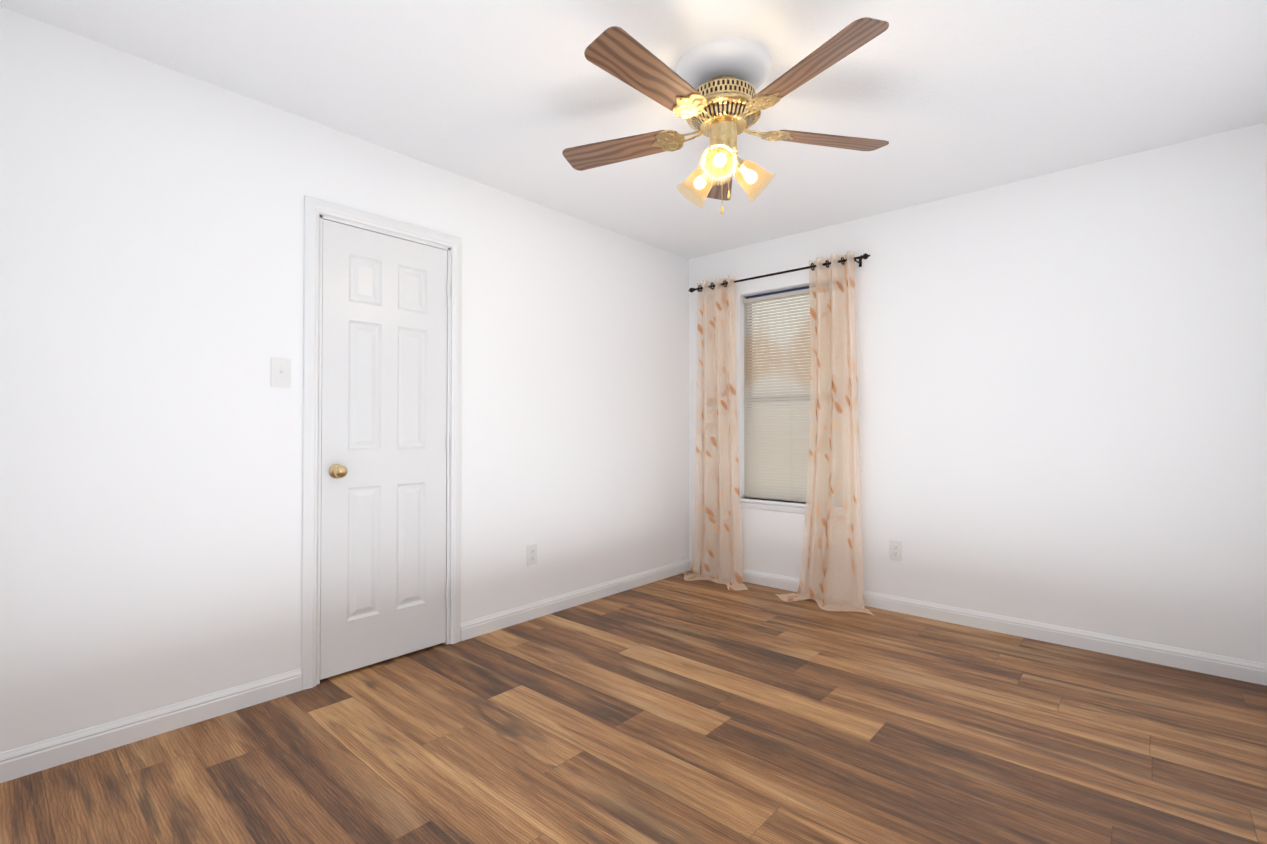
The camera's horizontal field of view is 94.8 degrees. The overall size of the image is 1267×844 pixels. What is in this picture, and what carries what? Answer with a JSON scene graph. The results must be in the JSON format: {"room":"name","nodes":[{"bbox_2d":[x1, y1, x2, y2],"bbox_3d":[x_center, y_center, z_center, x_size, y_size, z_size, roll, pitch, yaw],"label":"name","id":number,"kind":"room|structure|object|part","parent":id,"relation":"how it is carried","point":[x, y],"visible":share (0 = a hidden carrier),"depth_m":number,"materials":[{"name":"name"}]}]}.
{"room":"empty bedroom","nodes":[
{"label":"empty bedroom","id":0,"kind":"room"},
{"bbox_2d":[0,6,688,752],"bbox_3d":[-0.954,-0.077,3.111,0.140,2.440,4.310,-1,-1,42],"label":"wall","id":1,"kind":"structure","parent":0,"point":[150,328],"depth_m":2.26,"materials":[{"name":"paint"}]},
{"bbox_2d":[0,668,301,782],"bbox_3d":[-1.810,1.085,2.015,0.013,0.090,1.214,-1,-1,42],"label":"baseboard","id":2,"kind":"structure","parent":1,"relation":"attached to","point":[42,755],"depth_m":2.07,"materials":[{"name":"white paint"}]},
{"bbox_2d":[271,358,290,386],"bbox_3d":[-1.462,-0.205,2.420,0.018,0.118,0.072,-1,-1,42],"label":"switch plate","id":3,"kind":"object","parent":1,"relation":"attached to","point":[280,372],"visible":1,"depth_m":2.42,"materials":[{"name":"white plastic"}]},
{"bbox_2d":[301,196,461,689],"bbox_3d":[-1.205,0.087,2.811,0.158,2.105,0.760,-1,-1,42],"label":"door frame","id":4,"kind":"structure","parent":1,"relation":"attached to","point":[314,208],"depth_m":2.54,"materials":[{"name":"white paint"}]},
{"bbox_2d":[320,219,449,679],"bbox_3d":[-1.167,0.118,2.783,0.052,2.013,0.613,-1,-1,42],"label":"door","id":5,"kind":"structure","parent":1,"relation":"in","point":[383,442],"depth_m":2.75,"materials":[{"name":"white paint"}]},
{"bbox_2d":[329,464,347,477],"bbox_3d":[-1.297,0.218,2.571,0.066,0.064,0.064,-1,-1,42],"label":"door knob","id":6,"kind":"object","parent":5,"relation":"attached to","point":[338,471],"depth_m":2.56,"materials":[{"name":"gold metal"}]},
{"bbox_3d":[-0.955,0.096,2.995,0.018,1.670,0.014,-1,-1,42],"label":"door hinges","id":7,"kind":"part","parent":5,"relation":"part of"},
{"bbox_2d":[527,544,536,565],"bbox_3d":[-0.591,0.774,3.397,0.009,0.118,0.072,-1,-1,42],"label":"outlet","id":8,"kind":"object","parent":1,"relation":"attached to","point":[531,554],"visible":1,"depth_m":3.39,"materials":[{"name":"white plastic"}]},
{"bbox_2d":[460,559,691,640],"bbox_3d":[-0.244,1.106,3.782,0.013,0.090,1.984,-1,-1,42],"label":"baseboard","id":9,"kind":"structure","parent":1,"relation":"attached to","point":[500,620],"depth_m":3.57,"materials":[{"name":"white paint"}]},
{"bbox_2d":[0,571,1266,843],"bbox_3d":[0.255,1.180,2.025,3.370,0.100,4.310,-1,-1,42],"label":"floor","id":10,"kind":"structure","parent":0,"point":[676,709],"depth_m":2.02,"materials":[{"name":"wood"}]},
{"bbox_2d":[0,0,1266,258],"bbox_3d":[0.255,-1.360,2.055,3.370,0.100,4.310,-1,-1,42],"label":"ceiling","id":11,"kind":"structure","parent":0,"point":[948,98],"depth_m":2.26,"materials":[{"name":"white paint"}]},
{"bbox_2d":[562,17,888,213],"bbox_3d":[0.300,-1.029,2.125,1.285,0.560,1.226,-1,-1,42],"label":"ceiling fan","id":12,"kind":"object","parent":11,"relation":"hanging from","point":[708,89],"visible":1,"depth_m":2.06,"materials":[{"name":"brown wood"}]},
{"label":"blade","id":13,"kind":"part","parent":12,"relation":"part of","materials":[{"name":"brown wood"}]},
{"bbox_3d":[0.045,-1.093,1.839,0.142,0.006,0.457,-16,-11,40],"label":"blade","id":14,"kind":"part","parent":12,"relation":"part of","materials":[{"name":"brown wood"}]},
{"bbox_3d":[0.255,-0.918,2.240,0.134,0.134,0.121,1,-39,-44],"label":"lamp shade","id":15,"kind":"part","parent":12,"relation":"part of","materials":[{"name":"clear glass"}]},
{"bbox_3d":[0.303,-0.921,2.053,0.134,0.134,0.121,0,37,16],"label":"lamp shade","id":16,"kind":"part","parent":12,"relation":"part of","materials":[{"name":"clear glass"}]},
{"bbox_3d":[0.307,-0.932,2.067,0.046,0.045,0.084,0,37,16],"label":"bulb","id":17,"kind":"part","parent":12,"relation":"part of","materials":[{"name":"white glass"}]},
{"bbox_3d":[0.376,-1.085,2.594,0.142,0.006,0.457,12,1,6],"label":"blade","id":18,"kind":"part","parent":12,"relation":"part of","materials":[{"name":"brown wood"}]},
{"bbox_3d":[0.320,-0.964,2.105,0.055,0.061,0.056,-1,-1,42],"label":"light arm","id":19,"kind":"part","parent":12,"relation":"part of"},
{"bbox_3d":[0.390,-0.963,2.174,0.056,0.061,0.057,-1,-1,42],"label":"light arm","id":20,"kind":"part","parent":12,"relation":"part of"},
{"bbox_3d":[0.427,-0.930,2.185,0.084,0.045,0.046,39,-10,-11],"label":"bulb","id":21,"kind":"part","parent":12,"relation":"part of","materials":[{"name":"white glass"}]},
{"bbox_3d":[0.441,-0.919,2.188,0.121,0.134,0.134,39,-10,-11],"label":"lamp shade","id":22,"kind":"part","parent":12,"relation":"part of","materials":[{"name":"orange glass"}]},
{"bbox_3d":[0.552,-1.094,1.788,0.142,0.006,0.457,-13,6,-30],"label":"blade","id":23,"kind":"part","parent":12,"relation":"part of","materials":[{"name":"brown wood"}]},
{"label":"blade","id":24,"kind":"part","parent":12,"relation":"part of","materials":[{"name":"brown wood"}]},
{"bbox_2d":[689,122,1266,663],"bbox_3d":[1.638,-0.072,3.600,3.090,2.440,0.140,-1,-1,42],"label":"wall","id":25,"kind":"structure","parent":0,"point":[1061,376],"depth_m":2.99,"materials":[{"name":"paint"}]},
{"bbox_2d":[740,501,805,513],"bbox_3d":[1.060,0.597,4.002,0.800,0.050,0.014,-1,-1,42],"label":"trim","id":26,"kind":"structure","parent":25,"relation":"attached to","point":[774,507],"depth_m":4.07,"materials":[{"name":"white paint"}]},
{"bbox_2d":[740,497,805,506],"bbox_3d":[1.083,0.563,4.029,0.830,0.019,0.113,-1,-1,42],"label":"window sill","id":27,"kind":"structure","parent":25,"relation":"attached to","point":[786,503],"depth_m":4.06,"materials":[{"name":"white paint"}]},
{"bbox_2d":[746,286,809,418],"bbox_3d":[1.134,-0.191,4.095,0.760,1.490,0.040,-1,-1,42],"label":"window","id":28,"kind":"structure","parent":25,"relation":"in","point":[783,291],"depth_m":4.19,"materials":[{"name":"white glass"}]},
{"bbox_2d":[743,289,810,501],"bbox_3d":[1.094,-0.179,4.050,0.748,1.454,0.039,-1,-1,42],"label":"window blinds","id":29,"kind":"object","parent":28,"relation":"attached to","point":[776,444],"visible":0.67,"depth_m":4.12,"materials":[{"name":"plastic"}]},
{"bbox_2d":[688,253,869,292],"bbox_3d":[0.959,-1.009,4.050,1.372,0.060,0.104,-1,-1,42],"label":"curtain rod","id":30,"kind":"object","parent":25,"relation":"attached to","point":[859,262],"visible":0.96,"depth_m":3.92,"materials":[{"name":"brown metal"}]},
{"bbox_2d":[684,275,747,590],"bbox_3d":[0.554,0.046,4.239,0.682,2.207,0.246,-1,-1,42],"label":"curtain","id":31,"kind":"object","parent":30,"relation":"hanging from","point":[717,548],"visible":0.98,"depth_m":4.29,"materials":[{"name":"beige fabric"}]},
{"bbox_2d":[698,280,726,291],"bbox_3d":[0.608,-1.011,4.318,0.284,0.051,0.050,-1,-1,42],"label":"grommet","id":32,"kind":"object","parent":31,"relation":"attached to","point":[711,286],"visible":0.48,"depth_m":4.32,"materials":[{"name":"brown metal"}]},
{"bbox_2d":[775,251,876,616],"bbox_3d":[1.197,0.040,3.670,0.678,2.207,0.237,-1,-1,42],"label":"curtain","id":33,"kind":"object","parent":30,"relation":"hanging from","point":[831,574],"visible":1,"depth_m":3.69,"materials":[{"name":"beige fabric"}]},
{"bbox_2d":[810,257,844,270],"bbox_3d":[1.266,-1.018,3.734,0.259,0.051,0.050,-1,-1,42],"label":"grommet","id":34,"kind":"object","parent":33,"relation":"attached to","point":[826,261],"visible":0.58,"depth_m":3.74,"materials":[{"name":"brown metal"}]},
{"bbox_2d":[889,540,901,560],"bbox_3d":[1.589,0.778,3.534,0.072,0.118,0.009,-1,-1,42],"label":"outlet","id":35,"kind":"object","parent":25,"relation":"attached to","point":[893,551],"visible":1,"depth_m":3.53,"materials":[{"name":"white plastic"}]},
{"bbox_2d":[743,569,1259,683],"bbox_3d":[1.577,1.103,3.539,3.060,0.090,0.013,-1,-1,42],"label":"baseboard","id":36,"kind":"structure","parent":25,"relation":"attached to","point":[1212,664],"depth_m":2.99,"materials":[{"name":"white paint"}]},
{"bbox_2d":[1265,118,1266,255],"bbox_3d":[1.463,-0.102,0.968,0.140,2.440,4.310,-1,-1,42],"label":"wall","id":37,"kind":"structure","parent":0,"point":[1266,175],"depth_m":2.52,"materials":[{"name":"paint"}]},
{"bbox_2d":[1260,663,1266,685],"bbox_3d":[1.406,1.073,1.006,0.013,0.090,4.030,-1,-1,42],"label":"baseboard","id":38,"kind":"structure","parent":37,"relation":"attached to","point":[1263,667],"depth_m":2.52,"materials":[{"name":"white paint"}]},
{"label":"outside","id":39,"kind":"structure","parent":0,"visible":0},
{"bbox_2d":[752,295,810,418],"bbox_3d":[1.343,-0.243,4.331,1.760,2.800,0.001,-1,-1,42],"label":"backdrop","id":40,"kind":"structure","parent":39,"point":[782,342],"depth_m":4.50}
]}

